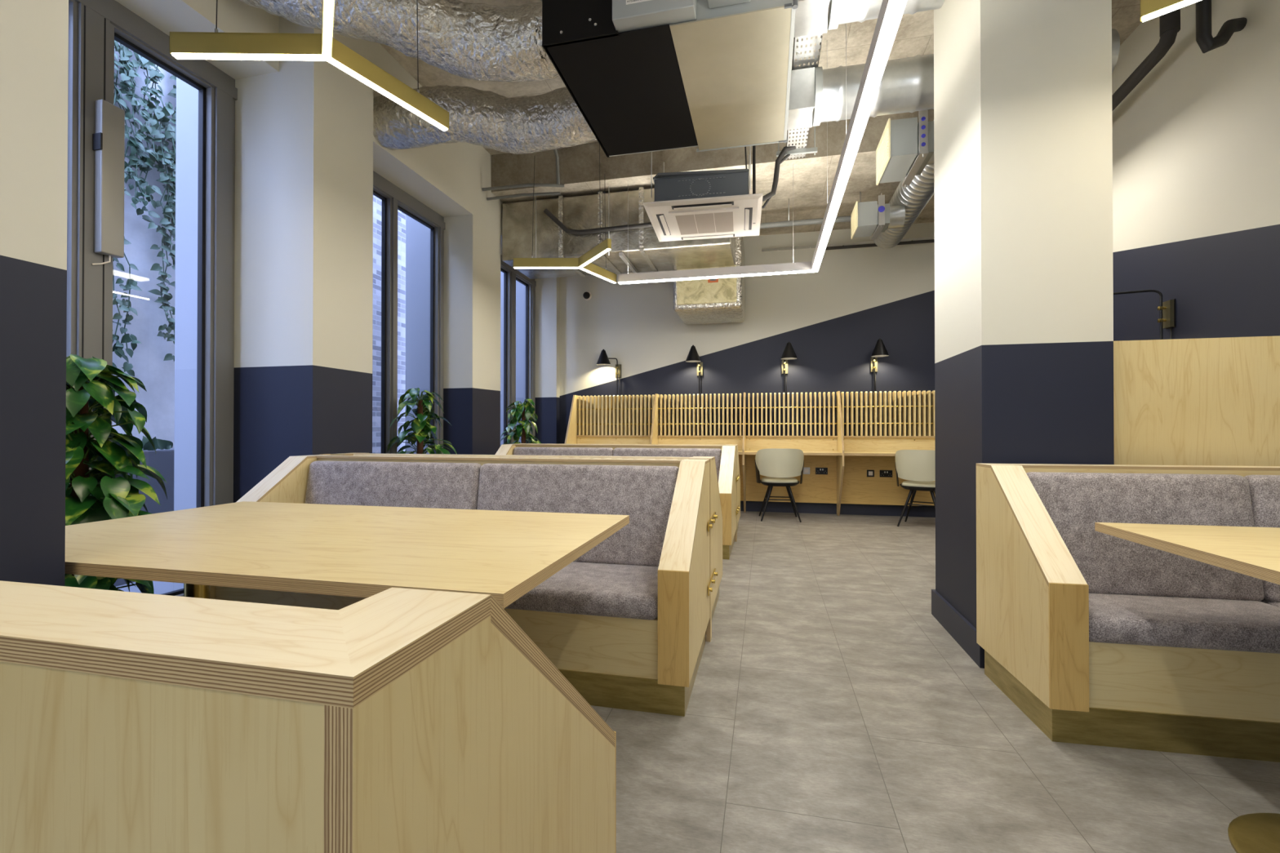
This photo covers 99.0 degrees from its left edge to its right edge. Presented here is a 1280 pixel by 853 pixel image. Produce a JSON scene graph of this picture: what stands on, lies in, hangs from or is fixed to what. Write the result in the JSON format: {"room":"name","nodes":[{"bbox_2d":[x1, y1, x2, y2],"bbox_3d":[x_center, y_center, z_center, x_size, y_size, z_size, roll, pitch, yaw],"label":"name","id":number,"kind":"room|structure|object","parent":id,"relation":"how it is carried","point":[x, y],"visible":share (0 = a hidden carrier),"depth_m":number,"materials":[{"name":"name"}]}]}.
{"room":"common room","nodes":[
{"label":"common room","id":0,"kind":"room"},
{"bbox_2d":[115,0,559,502],"bbox_3d":[-2.592,-0.934,2.563,0.400,4.060,11.020,0,0,13],"label":"wall","id":1,"kind":"structure","parent":0,"point":[450,179],"depth_m":4.57,"materials":[{"name":"paint"}]},
{"bbox_2d":[66,0,237,596],"bbox_3d":[-2.653,-0.541,2.308,0.405,3.270,2.200,0,0,13],"label":"window","id":2,"kind":"structure","parent":1,"relation":"in","point":[94,25],"depth_m":3.19,"materials":[{"name":"grey metal"}]},
{"bbox_2d":[92,99,124,265],"bbox_3d":[-2.643,-1.196,2.722,0.057,0.814,0.107,0,0,13],"label":"window actuator","id":3,"kind":"object","parent":2,"relation":"attached to","point":[108,136],"depth_m":2.70,"materials":[{"name":"grey metal"}]},
{"bbox_2d":[92,132,102,151],"bbox_3d":[-2.653,-1.393,2.675,0.053,0.080,0.008,0,0,13],"label":"bracket","id":4,"kind":"object","parent":3,"relation":"attached to","point":[97,137],"depth_m":2.67,"materials":[{"name":"black metal"}]},
{"bbox_2d":[277,16,373,466],"bbox_3d":[-2.027,-0.928,3.557,0.255,4.060,0.510,0,0,13],"label":"pillar","id":5,"kind":"structure","parent":1,"relation":"attached to","point":[325,292],"depth_m":3.36,"materials":[{"name":"paint"}]},
{"bbox_2d":[239,0,559,82],"bbox_3d":[-1.396,-2.391,3.097,2.013,0.622,0.528,0,0,-13],"label":"flexible duct","id":6,"kind":"object","parent":1,"relation":"attached to","point":[479,42],"visible":0.85,"depth_m":3.08,"materials":[{"name":"metal"}]},
{"bbox_2d":[373,170,445,453],"bbox_3d":[-2.078,-0.525,4.803,0.405,3.270,1.620,0,0,13],"label":"window","id":7,"kind":"structure","parent":1,"relation":"in","point":[393,198],"depth_m":4.86,"materials":[{"name":"grey metal"}]},
{"bbox_2d":[386,387,457,454],"bbox_3d":[-1.915,0.384,4.832,0.617,1.451,0.583,0,0,-19],"label":"potted plant","id":8,"kind":"object","parent":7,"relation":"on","point":[421,427],"visible":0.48,"depth_m":4.80,"materials":[{"name":"green plant"}]},
{"bbox_2d":[373,84,596,154],"bbox_3d":[-1.130,-2.309,4.114,1.760,0.470,0.550,0,0,13],"label":"flexible duct","id":9,"kind":"object","parent":1,"relation":"attached to","point":[551,120],"visible":0.88,"depth_m":3.98,"materials":[{"name":"metal"}]},
{"bbox_2d":[500,254,536,444],"bbox_3d":[-1.573,-0.512,6.995,0.405,3.270,1.680,0,0,13],"label":"window","id":10,"kind":"structure","parent":1,"relation":"in","point":[511,275],"depth_m":7.15,"materials":[{"name":"grey metal"}]},
{"bbox_2d":[500,398,541,444],"bbox_3d":[-1.442,0.388,6.733,0.608,1.468,0.645,0,0,33],"label":"potted plant","id":11,"kind":"object","parent":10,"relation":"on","point":[522,430],"visible":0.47,"depth_m":6.69,"materials":[{"name":"green plant"}]},
{"bbox_2d":[559,222,934,506],"bbox_3d":[1.533,-0.904,7.370,6.280,4.060,0.200,0,0,13],"label":"wall","id":12,"kind":"structure","parent":0,"point":[833,317],"depth_m":7.21,"materials":[{"name":"paint"}]},
{"bbox_2d":[582,291,591,300],"bbox_3d":[-0.760,-1.862,7.759,0.130,0.130,0.082,0,0,13],"label":"security camera","id":13,"kind":"object","parent":12,"relation":"attached to","point":[587,295],"visible":1,"depth_m":7.75,"materials":[{"name":"black plastic"}]},
{"bbox_2d":[595,349,621,404],"bbox_3d":[-0.450,-0.695,7.640,0.348,0.755,0.205,0,0,-37],"label":"wall lamp","id":14,"kind":"object","parent":12,"relation":"attached to","point":[603,360],"visible":0.99,"depth_m":7.62,"materials":[{"name":"black metal"}]},
{"bbox_2d":[685,345,702,394],"bbox_3d":[0.718,-0.697,7.285,0.209,0.755,0.328,0,0,13],"label":"wall lamp","id":15,"kind":"object","parent":12,"relation":"attached to","point":[692,357],"visible":1,"depth_m":7.21,"materials":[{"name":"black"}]},
{"bbox_2d":[780,342,797,401],"bbox_3d":[1.908,-0.699,7.011,0.206,0.755,0.328,0,0,13],"label":"wall lamp","id":16,"kind":"object","parent":12,"relation":"attached to","point":[788,353],"visible":0.99,"depth_m":7.04,"materials":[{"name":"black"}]},
{"bbox_2d":[740,501,935,517],"bbox_3d":[1.557,1.060,7.239,5.580,0.130,0.020,0,0,13],"label":"baseboard","id":17,"kind":"structure","parent":12,"relation":"attached to","point":[753,506],"depth_m":6.99,"materials":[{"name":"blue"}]},
{"bbox_2d":[761,236,934,251],"bbox_3d":[2.691,-2.264,6.680,2.350,0.050,0.100,0,0,13],"label":"cable tray","id":18,"kind":"object","parent":12,"relation":"attached to","point":[926,237],"visible":0.56,"depth_m":6.72,"materials":[{"name":"silver metal"}]},
{"bbox_2d":[870,338,888,392],"bbox_3d":[2.958,-0.701,6.769,0.206,0.755,0.328,0,0,13],"label":"wall lamp","id":19,"kind":"object","parent":12,"relation":"attached to","point":[880,350],"visible":0.99,"depth_m":6.77,"materials":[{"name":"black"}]},
{"bbox_2d":[825,239,934,249],"bbox_3d":[3.264,-2.239,6.651,1.980,0.044,0.044,0,0,13],"label":"pipe","id":20,"kind":"object","parent":12,"relation":"attached to","point":[912,242],"visible":0.32,"depth_m":6.73,"materials":[{"name":"grey metal"}]},
{"bbox_2d":[379,0,1142,236],"bbox_3d":[0.295,-2.868,2.012,6.280,0.600,11.220,0,0,13],"label":"ceiling","id":21,"kind":"structure","parent":0,"point":[802,180],"depth_m":5.46,"materials":[{"name":"concrete"}]},
{"bbox_2d":[169,0,448,131],"bbox_3d":[-1.431,-2.236,2.241,0.945,1.460,1.091,0,0,-1],"label":"pendant light","id":22,"kind":"object","parent":21,"relation":"hanging from","point":[215,45],"visible":1,"depth_m":2.22,"materials":[{"name":"gold metal"}]},
{"bbox_2d":[171,53,328,61],"bbox_3d":[-1.590,-1.512,2.234,0.614,0.012,0.026,0,0,-1],"label":"diffuser","id":23,"kind":"object","parent":22,"relation":"attached to","point":[260,56],"depth_m":2.23,"materials":[{"name":"white plastic"}]},
{"bbox_2d":[323,0,333,58],"bbox_3d":[-1.125,-1.514,1.976,0.026,0.012,0.614,0,0,-31],"label":"diffuser","id":24,"kind":"object","parent":22,"relation":"attached to","point":[328,10],"depth_m":2.07,"materials":[{"name":"white plastic"}]},
{"bbox_2d":[325,57,447,131],"bbox_3d":[-1.134,-1.510,2.508,0.026,0.012,0.614,0,0,29],"label":"diffuser","id":25,"kind":"object","parent":22,"relation":"attached to","point":[340,63],"depth_m":2.47,"materials":[{"name":"white"}]},
{"bbox_2d":[482,149,564,200],"bbox_3d":[-1.217,-2.678,5.725,0.848,0.534,0.208,0,0,13],"label":"conduit","id":26,"kind":"object","parent":21,"relation":"hanging from","point":[557,177],"visible":0.88,"depth_m":5.69,"materials":[{"name":"grey metal"}]},
{"bbox_2d":[513,144,616,283],"bbox_3d":[-0.715,-2.018,5.143,0.945,1.060,1.091,0,0,0],"label":"pendant light","id":27,"kind":"object","parent":21,"relation":"hanging from","point":[583,263],"visible":1,"depth_m":5.12,"materials":[{"name":"gold metal"}]},
{"bbox_2d":[514,266,579,268],"bbox_3d":[-0.874,-1.494,5.140,0.614,0.012,0.026,0,0,0],"label":"diffuser","id":28,"kind":"object","parent":27,"relation":"attached to","point":[514,267],"depth_m":5.13,"materials":[{"name":"white plastic"}]},
{"bbox_2d":[578,248,610,267],"bbox_3d":[-0.414,-1.496,4.874,0.026,0.012,0.614,0,0,-30],"label":"diffuser","id":29,"kind":"object","parent":27,"relation":"attached to","point":[581,264],"depth_m":4.85,"materials":[{"name":"white plastic"}]},
{"bbox_2d":[579,267,616,283],"bbox_3d":[-0.414,-1.492,5.406,0.026,0.012,0.614,0,0,30],"label":"diffuser","id":30,"kind":"object","parent":27,"relation":"attached to","point":[592,271],"depth_m":5.41,"materials":[{"name":"white plastic"}]},
{"bbox_2d":[502,186,745,324],"bbox_3d":[-0.082,-1.959,6.668,2.610,1.160,1.825,0,0,13],"label":"duct","id":31,"kind":"object","parent":21,"relation":"hanging from","point":[711,300],"visible":0.81,"depth_m":6.01,"materials":[{"name":"metal"}]},
{"bbox_2d":[543,208,653,234],"bbox_3d":[-0.301,-2.197,5.738,1.476,0.271,0.146,0,0,13],"label":"pipe","id":32,"kind":"object","parent":31,"relation":"attached to","point":[546,211],"visible":0.66,"depth_m":5.81,"materials":[{"name":"grey metal"}]},
{"bbox_2d":[542,0,798,157],"bbox_3d":[0.256,-2.293,3.394,1.326,0.512,1.387,0,0,13],"label":"air conditioning unit","id":33,"kind":"object","parent":21,"relation":"hanging from","point":[644,76],"visible":1,"depth_m":3.13,"materials":[{"name":"grey metal"}]},
{"bbox_2d":[793,0,944,37],"bbox_3d":[1.127,-2.203,2.710,0.695,0.344,0.344,0,0,13],"label":"spiral duct","id":34,"kind":"object","parent":33,"relation":"attached to","point":[811,16],"visible":0.85,"depth_m":2.71,"materials":[{"name":"grey metal"}]},
{"bbox_2d":[786,28,1119,129],"bbox_3d":[1.910,-2.223,3.525,1.855,0.344,0.344,0,0,13],"label":"spiral duct","id":35,"kind":"object","parent":33,"relation":"attached to","point":[817,95],"visible":0.34,"depth_m":3.52,"materials":[{"name":"grey metal"}]},
{"bbox_2d":[643,143,795,241],"bbox_3d":[0.717,-2.358,4.772,1.240,1.164,0.900,0,0,10],"label":"air conditioner","id":36,"kind":"object","parent":21,"relation":"hanging from","point":[717,203],"visible":0.94,"depth_m":4.52,"materials":[{"name":"grey plastic"}]},
{"bbox_2d":[675,211,733,234],"bbox_3d":[0.574,-1.784,4.795,0.480,0.012,0.460,0,0,10],"label":"return grille","id":37,"kind":"object","parent":36,"relation":"attached to","point":[713,222],"depth_m":4.79,"materials":[{"name":"beige plastic"}]},
{"bbox_2d":[617,0,907,284],"bbox_3d":[0.197,-2.231,3.094,1.984,1.460,4.932,0,0,13],"label":"linear light","id":38,"kind":"object","parent":21,"relation":"hanging from","point":[891,13],"visible":1,"depth_m":3.24,"materials":[{"name":"grey plastic"}]},
{"bbox_2d":[776,126,817,156],"bbox_3d":[1.348,-2.631,4.708,0.340,0.620,0.030,0,0,13],"label":"bracket","id":39,"kind":"object","parent":21,"relation":"hanging from","point":[808,150],"visible":0.48,"depth_m":4.68,"materials":[{"name":"grey metal"}]},
{"bbox_2d":[786,32,822,159],"bbox_3d":[1.169,-2.411,3.943,0.165,0.050,1.880,0,0,13],"label":"cable tray","id":40,"kind":"object","parent":39,"relation":"attached to","point":[818,40],"visible":0.38,"depth_m":3.56,"materials":[{"name":"silver metal"}]},
{"bbox_2d":[760,191,861,228],"bbox_3d":[1.965,-2.390,6.027,1.330,0.315,0.058,0,0,13],"label":"pipe","id":41,"kind":"object","parent":21,"relation":"hanging from","point":[838,219],"visible":0.51,"depth_m":6.05,"materials":[{"name":"grey metal"}]},
{"bbox_2d":[873,164,933,248],"bbox_3d":[2.622,-2.268,5.157,0.328,0.328,2.700,0,0,13],"label":"duct","id":42,"kind":"object","parent":21,"relation":"hanging from","point":[915,197],"visible":0.39,"depth_m":5.23,"materials":[{"name":"silver metal"}]},
{"bbox_2d":[850,192,905,240],"bbox_3d":[2.358,-2.071,5.427,0.456,0.330,0.410,0,0,13],"label":"box","id":43,"kind":"object","parent":42,"relation":"attached to","point":[867,218],"visible":0.98,"depth_m":5.30,"materials":[{"name":"white metal"}]},
{"bbox_2d":[875,109,933,187],"bbox_3d":[2.049,-2.075,4.087,0.456,0.360,0.520,0,0,13],"label":"box","id":44,"kind":"object","parent":42,"relation":"attached to","point":[905,147],"visible":0.93,"depth_m":3.92,"materials":[{"name":"white metal"}]},
{"bbox_2d":[1111,8,1180,111],"bbox_3d":[3.522,-2.609,4.169,0.096,0.670,1.532,0,0,13],"label":"drain pipe","id":45,"kind":"object","parent":21,"relation":"attached to","point":[1170,22],"visible":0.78,"depth_m":3.56,"materials":[{"name":"black metal"}]},
{"bbox_2d":[1140,0,1200,22],"bbox_3d":[2.206,-2.239,1.716,0.945,1.460,1.091,0,0,43],"label":"pendant light","id":46,"kind":"object","parent":21,"relation":"hanging from","point":[1149,9],"visible":1,"depth_m":1.99,"materials":[{"name":"gold metal"}]},
{"bbox_2d":[590,511,1279,852],"bbox_3d":[0.271,1.142,1.993,6.330,0.100,11.220,0,0,13],"label":"floor","id":47,"kind":"structure","parent":0,"point":[829,709],"depth_m":1.84,"materials":[{"name":"tile"}]},
{"bbox_2d":[0,0,68,586],"bbox_3d":[-1.830,-0.944,0.982,0.695,4.060,0.880,0,0,13],"label":"wall","id":48,"kind":"structure","parent":47,"relation":"on","point":[34,33],"depth_m":1.27,"materials":[{"name":"paint"}]},
{"bbox_2d":[64,354,167,594],"bbox_3d":[-2.330,0.395,2.285,0.715,1.398,0.642,0,0,13],"label":"potted plant","id":49,"kind":"object","parent":47,"relation":"on","point":[105,491],"visible":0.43,"depth_m":2.24,"materials":[{"name":"green plant"}]},
{"bbox_2d":[0,580,616,852],"bbox_3d":[-0.775,0.631,0.861,1.340,0.908,0.684,0,0,13],"label":"bench","id":50,"kind":"object","parent":47,"relation":"on","point":[392,720],"visible":1,"depth_m":0.44,"materials":[{"name":"brown wood"}]},
{"bbox_2d":[64,501,629,608],"bbox_3d":[-1.052,0.716,1.810,1.835,0.750,1.040,0,0,13],"label":"table","id":51,"kind":"object","parent":47,"relation":"on","point":[357,551],"visible":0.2,"depth_m":1.54,"materials":[{"name":"brown wood"}]},
{"bbox_2d":[209,454,710,716],"bbox_3d":[-0.881,0.632,2.674,2.360,0.930,0.777,0,0,13],"label":"bench","id":52,"kind":"object","parent":47,"relation":"on","point":[625,622],"visible":0.48,"depth_m":2.52,"materials":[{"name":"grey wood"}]},
{"bbox_2d":[305,460,481,510],"bbox_3d":[-1.358,0.431,2.965,1.056,0.474,0.136,0,0,13],"label":"backrest cushion","id":53,"kind":"object","parent":52,"relation":"on","point":[433,484],"depth_m":2.94,"materials":[{"name":"fabric"}]},
{"bbox_2d":[476,463,679,566],"bbox_3d":[-0.325,0.430,2.727,1.056,0.474,0.136,0,0,13],"label":"backrest cushion","id":54,"kind":"object","parent":52,"relation":"on","point":[644,492],"depth_m":2.67,"materials":[{"name":"fabric"}]},
{"bbox_2d":[505,561,658,620],"bbox_3d":[-0.381,0.704,2.485,1.057,0.093,0.597,0,0,13],"label":"seat cushion","id":55,"kind":"object","parent":52,"relation":"on","point":[580,590],"depth_m":2.19,"materials":[{"name":"fabric"}]},
{"bbox_2d":[320,453,717,641],"bbox_3d":[-0.776,0.633,3.081,2.387,0.932,0.360,0,0,13],"label":"divider","id":56,"kind":"object","parent":47,"relation":"on","point":[713,518],"visible":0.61,"depth_m":2.98,"materials":[{"name":"brown wood"}]},
{"bbox_2d":[330,453,722,635],"bbox_3d":[-0.692,0.637,3.494,2.360,0.930,0.777,0,0,13],"label":"bench","id":57,"kind":"object","parent":47,"relation":"on","point":[717,530],"visible":0.09,"depth_m":3.16,"materials":[{"name":"brown wood"}]},
{"bbox_2d":[495,444,736,559],"bbox_3d":[-0.306,0.647,5.168,2.360,0.930,0.777,0,0,13],"label":"bench","id":58,"kind":"object","parent":47,"relation":"on","point":[725,455],"visible":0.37,"depth_m":5.20,"materials":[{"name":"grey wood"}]},
{"bbox_2d":[513,447,613,456],"bbox_3d":[-0.783,0.447,5.459,1.056,0.474,0.136,0,0,13],"label":"backrest cushion","id":59,"kind":"object","parent":58,"relation":"on","point":[594,451],"depth_m":5.45,"materials":[{"name":"fabric"}]},
{"bbox_2d":[613,448,721,481],"bbox_3d":[0.249,0.445,5.221,1.056,0.474,0.136,0,0,13],"label":"backrest cushion","id":60,"kind":"object","parent":58,"relation":"on","point":[668,452],"depth_m":5.20,"materials":[{"name":"fabric"}]},
{"bbox_2d":[517,443,740,539],"bbox_3d":[-0.117,0.652,5.989,2.360,0.930,0.777,0,0,13],"label":"bench","id":61,"kind":"object","parent":47,"relation":"on","point":[738,465],"visible":0.07,"depth_m":5.67,"materials":[{"name":"brown wood"}]},
{"bbox_2d":[542,444,739,542],"bbox_3d":[-0.202,0.649,5.576,2.387,0.932,0.360,0,0,13],"label":"divider","id":62,"kind":"object","parent":47,"relation":"on","point":[737,476],"visible":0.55,"depth_m":5.45,"materials":[{"name":"brown wood"}]},
{"bbox_2d":[564,391,935,515],"bbox_3d":[1.619,0.340,6.916,5.271,1.565,0.550,0,0,13],"label":"desk","id":63,"kind":"object","parent":47,"relation":"on","point":[847,460],"visible":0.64,"depth_m":6.96,"materials":[{"name":"brown wood"}]},
{"bbox_2d":[576,394,654,436],"bbox_3d":[-0.325,-0.145,7.585,1.138,0.575,0.105,0,0,13],"label":"slatted screen","id":64,"kind":"object","parent":63,"relation":"attached to","point":[595,412],"visible":0.9,"depth_m":7.57,"materials":[{"name":"brown wood"}]},
{"bbox_2d":[657,393,742,437],"bbox_3d":[0.809,-0.147,7.324,1.146,0.575,0.105,0,0,13],"label":"slatted screen","id":65,"kind":"object","parent":63,"relation":"attached to","point":[682,407],"visible":0.96,"depth_m":7.29,"materials":[{"name":"brown wood"}]},
{"bbox_2d":[745,391,837,437],"bbox_3d":[1.943,-0.149,7.062,1.138,0.575,0.105,0,0,13],"label":"slatted screen","id":66,"kind":"object","parent":63,"relation":"attached to","point":[775,406],"visible":1,"depth_m":7.01,"materials":[{"name":"brown wood"}]},
{"bbox_2d":[803,467,809,474],"bbox_3d":[2.138,0.569,7.024,0.086,0.086,0.015,0,0,13],"label":"outlet","id":67,"kind":"object","parent":63,"relation":"attached to","point":[806,470],"visible":0.78,"depth_m":7.02,"materials":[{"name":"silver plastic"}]},
{"bbox_2d":[737,450,895,456],"bbox_3d":[1.629,0.333,6.934,5.260,0.030,0.510,0,0,13],"label":"countertop","id":68,"kind":"structure","parent":63,"relation":"on","point":[747,452],"depth_m":6.56,"materials":[{"name":"brown wood"}]},
{"bbox_2d":[815,467,827,474],"bbox_3d":[2.318,0.568,6.981,0.146,0.086,0.016,0,0,13],"label":"double socket","id":69,"kind":"object","parent":63,"relation":"attached to","point":[818,470],"visible":1,"depth_m":6.98,"materials":[{"name":"black plastic"}]},
{"bbox_2d":[866,470,874,476],"bbox_3d":[2.888,0.588,6.851,0.086,0.086,0.015,0,0,13],"label":"outlet","id":70,"kind":"object","parent":63,"relation":"attached to","point":[869,473],"visible":1,"depth_m":6.84,"materials":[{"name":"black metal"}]},
{"bbox_2d":[880,470,892,477],"bbox_3d":[3.063,0.587,6.810,0.146,0.086,0.016,0,0,13],"label":"double socket","id":71,"kind":"object","parent":63,"relation":"attached to","point":[886,473],"visible":1,"depth_m":6.80,"materials":[{"name":"black plastic"}]},
{"bbox_2d":[840,390,934,437],"bbox_3d":[3.372,-0.151,6.733,1.750,0.575,0.105,0,0,13],"label":"slatted screen","id":72,"kind":"object","parent":63,"relation":"attached to","point":[870,406],"visible":0.66,"depth_m":6.78,"materials":[{"name":"brown wood"}]},
{"bbox_2d":[755,448,804,522],"bbox_3d":[1.685,0.692,6.610,0.582,0.865,0.483,0,0,9],"label":"chair","id":73,"kind":"object","parent":47,"relation":"on","point":[782,464],"visible":1,"depth_m":6.43,"materials":[{"name":"beige leather"}]},
{"bbox_2d":[895,449,935,526],"bbox_3d":[3.171,0.689,6.125,0.582,0.865,0.483,0,0,37],"label":"chair","id":74,"kind":"object","parent":47,"relation":"on","point":[917,466],"visible":0.63,"depth_m":5.99,"materials":[{"name":"beige plastic"}]},
{"bbox_2d":[931,0,1114,668],"bbox_3d":[1.895,-0.933,2.796,0.552,4.060,0.748,0,0,13],"label":"pillar","id":75,"kind":"structure","parent":47,"relation":"on","point":[1023,124],"depth_m":2.48,"materials":[{"name":"paint"}]},
{"bbox_2d":[976,463,1279,762],"bbox_3d":[2.293,0.627,2.011,1.700,0.930,0.592,0,0,10],"label":"bench","id":76,"kind":"object","parent":47,"relation":"on","point":[1098,638],"visible":0.95,"depth_m":1.99,"materials":[{"name":"brown wood"}]},
{"bbox_2d":[1026,471,1264,601],"bbox_3d":[1.978,0.426,2.178,0.776,0.474,0.136,0,0,10],"label":"backrest cushion","id":77,"kind":"object","parent":76,"relation":"on","point":[1110,565],"depth_m":2.14,"materials":[{"name":"fabric"}]},
{"bbox_2d":[1088,593,1279,653],"bbox_3d":[1.948,0.701,2.014,0.777,0.093,0.435,0,0,10],"label":"seat cushion","id":78,"kind":"object","parent":76,"relation":"on","point":[1162,623],"depth_m":1.86,"materials":[{"name":"fabric"}]},
{"bbox_2d":[1244,475,1279,602],"bbox_3d":[2.696,0.426,2.046,0.676,0.474,0.136,0,0,10],"label":"backrest cushion","id":79,"kind":"object","parent":76,"relation":"on","point":[1264,490],"depth_m":2.09,"materials":[{"name":"fabric"}]},
{"bbox_2d":[1260,599,1279,608],"bbox_3d":[2.665,0.700,1.882,0.677,0.093,0.435,0,0,10],"label":"seat cushion","id":80,"kind":"object","parent":76,"relation":"on","point":[1276,602],"depth_m":2.04,"materials":[{"name":"fabric"}]},
{"bbox_2d":[1094,522,1279,852],"bbox_3d":[2.186,0.713,1.326,1.350,0.750,1.000,0,0,11],"label":"table","id":81,"kind":"object","parent":47,"relation":"on","point":[1253,552],"visible":1,"depth_m":1.52,"materials":[{"name":"brown wood"}]},
{"bbox_2d":[1113,335,1279,466],"bbox_3d":[2.665,0.355,2.332,1.175,1.478,0.025,0,0,13],"label":"screen panel","id":82,"kind":"object","parent":47,"relation":"on","point":[1200,401],"visible":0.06,"depth_m":2.38,"materials":[{"name":"brown wood"}]},
{"bbox_2d":[1111,0,1279,341],"bbox_3d":[3.187,-0.942,1.232,0.300,4.060,11.020,0,0,13],"label":"wall","id":83,"kind":"structure","parent":0,"point":[1196,143],"depth_m":3.45,"materials":[{"name":"paint"}]},
{"bbox_2d":[1113,289,1176,339],"bbox_3d":[3.307,-0.656,3.866,0.668,0.710,0.205,0,0,18],"label":"wall lamp","id":84,"kind":"object","parent":83,"relation":"attached to","point":[1166,320],"visible":0.39,"depth_m":3.72,"materials":[{"name":"gold metal"}]},
{"bbox_2d":[1195,0,1247,53],"bbox_3d":[3.339,-2.548,3.139,0.272,0.805,0.084,0,0,-5],"label":"insulated pipe","id":85,"kind":"object","parent":83,"relation":"attached to","point":[1205,40],"visible":1,"depth_m":3.12,"materials":[{"name":"black rubber"}]},
{"label":"outside","id":86,"kind":"structure","parent":0,"visible":0},
{"bbox_2d":[115,581,175,594],"bbox_3d":[-4.505,1.325,5.648,4.680,0.380,15.000,0,0,13],"label":"ground","id":87,"kind":"structure","parent":86,"point":[159,587],"depth_m":3.80,"materials":[{"name":"grey"}]},
{"bbox_2d":[111,41,176,448],"bbox_3d":[-4.872,-1.399,1.799,0.300,5.020,7.300,0,0,13],"label":"wall","id":88,"kind":"structure","parent":87,"relation":"on","point":[157,375],"depth_m":4.55,"materials":[{"name":"concrete"}]},
{"bbox_2d":[113,448,174,586],"bbox_3d":[-3.974,0.650,3.683,0.500,0.945,3.000,0,0,13],"label":"planter","id":89,"kind":"object","parent":87,"relation":"on","point":[162,460],"visible":0.02,"depth_m":4.12,"materials":[{"name":"grey"}]},
{"bbox_2d":[112,40,176,450],"bbox_3d":[-3.999,-1.798,3.763,0.546,3.986,2.978,0,0,12],"label":"ivy","id":90,"kind":"object","parent":89,"relation":"in","point":[127,73],"visible":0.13,"depth_m":4.43,"materials":[{"name":"green plant"}]},
{"bbox_2d":[173,77,198,590],"bbox_3d":[-2.850,-1.386,3.872,0.650,5.020,0.350,0,0,13],"label":"rendered fin","id":91,"kind":"object","parent":87,"relation":"on","point":[187,96],"visible":0.18,"depth_m":3.75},
{"bbox_2d":[372,195,405,453],"bbox_3d":[-3.913,-1.952,9.303,0.600,6.220,7.650,0,0,13],"label":"brick wall","id":92,"kind":"structure","parent":87,"relation":"on","point":[377,202],"depth_m":8.16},
{"bbox_2d":[404,214,430,453],"bbox_3d":[-2.259,-1.373,5.994,0.450,5.020,0.350,0,0,13],"label":"rendered fin","id":93,"kind":"object","parent":87,"relation":"on","point":[417,234],"visible":0.07,"depth_m":5.84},
{"bbox_2d":[500,271,525,445],"bbox_3d":[-2.439,-1.358,8.396,1.880,5.020,0.350,0,0,13],"label":"rendered fin","id":94,"kind":"object","parent":87,"relation":"on","point":[520,288],"visible":0.02,"depth_m":8.07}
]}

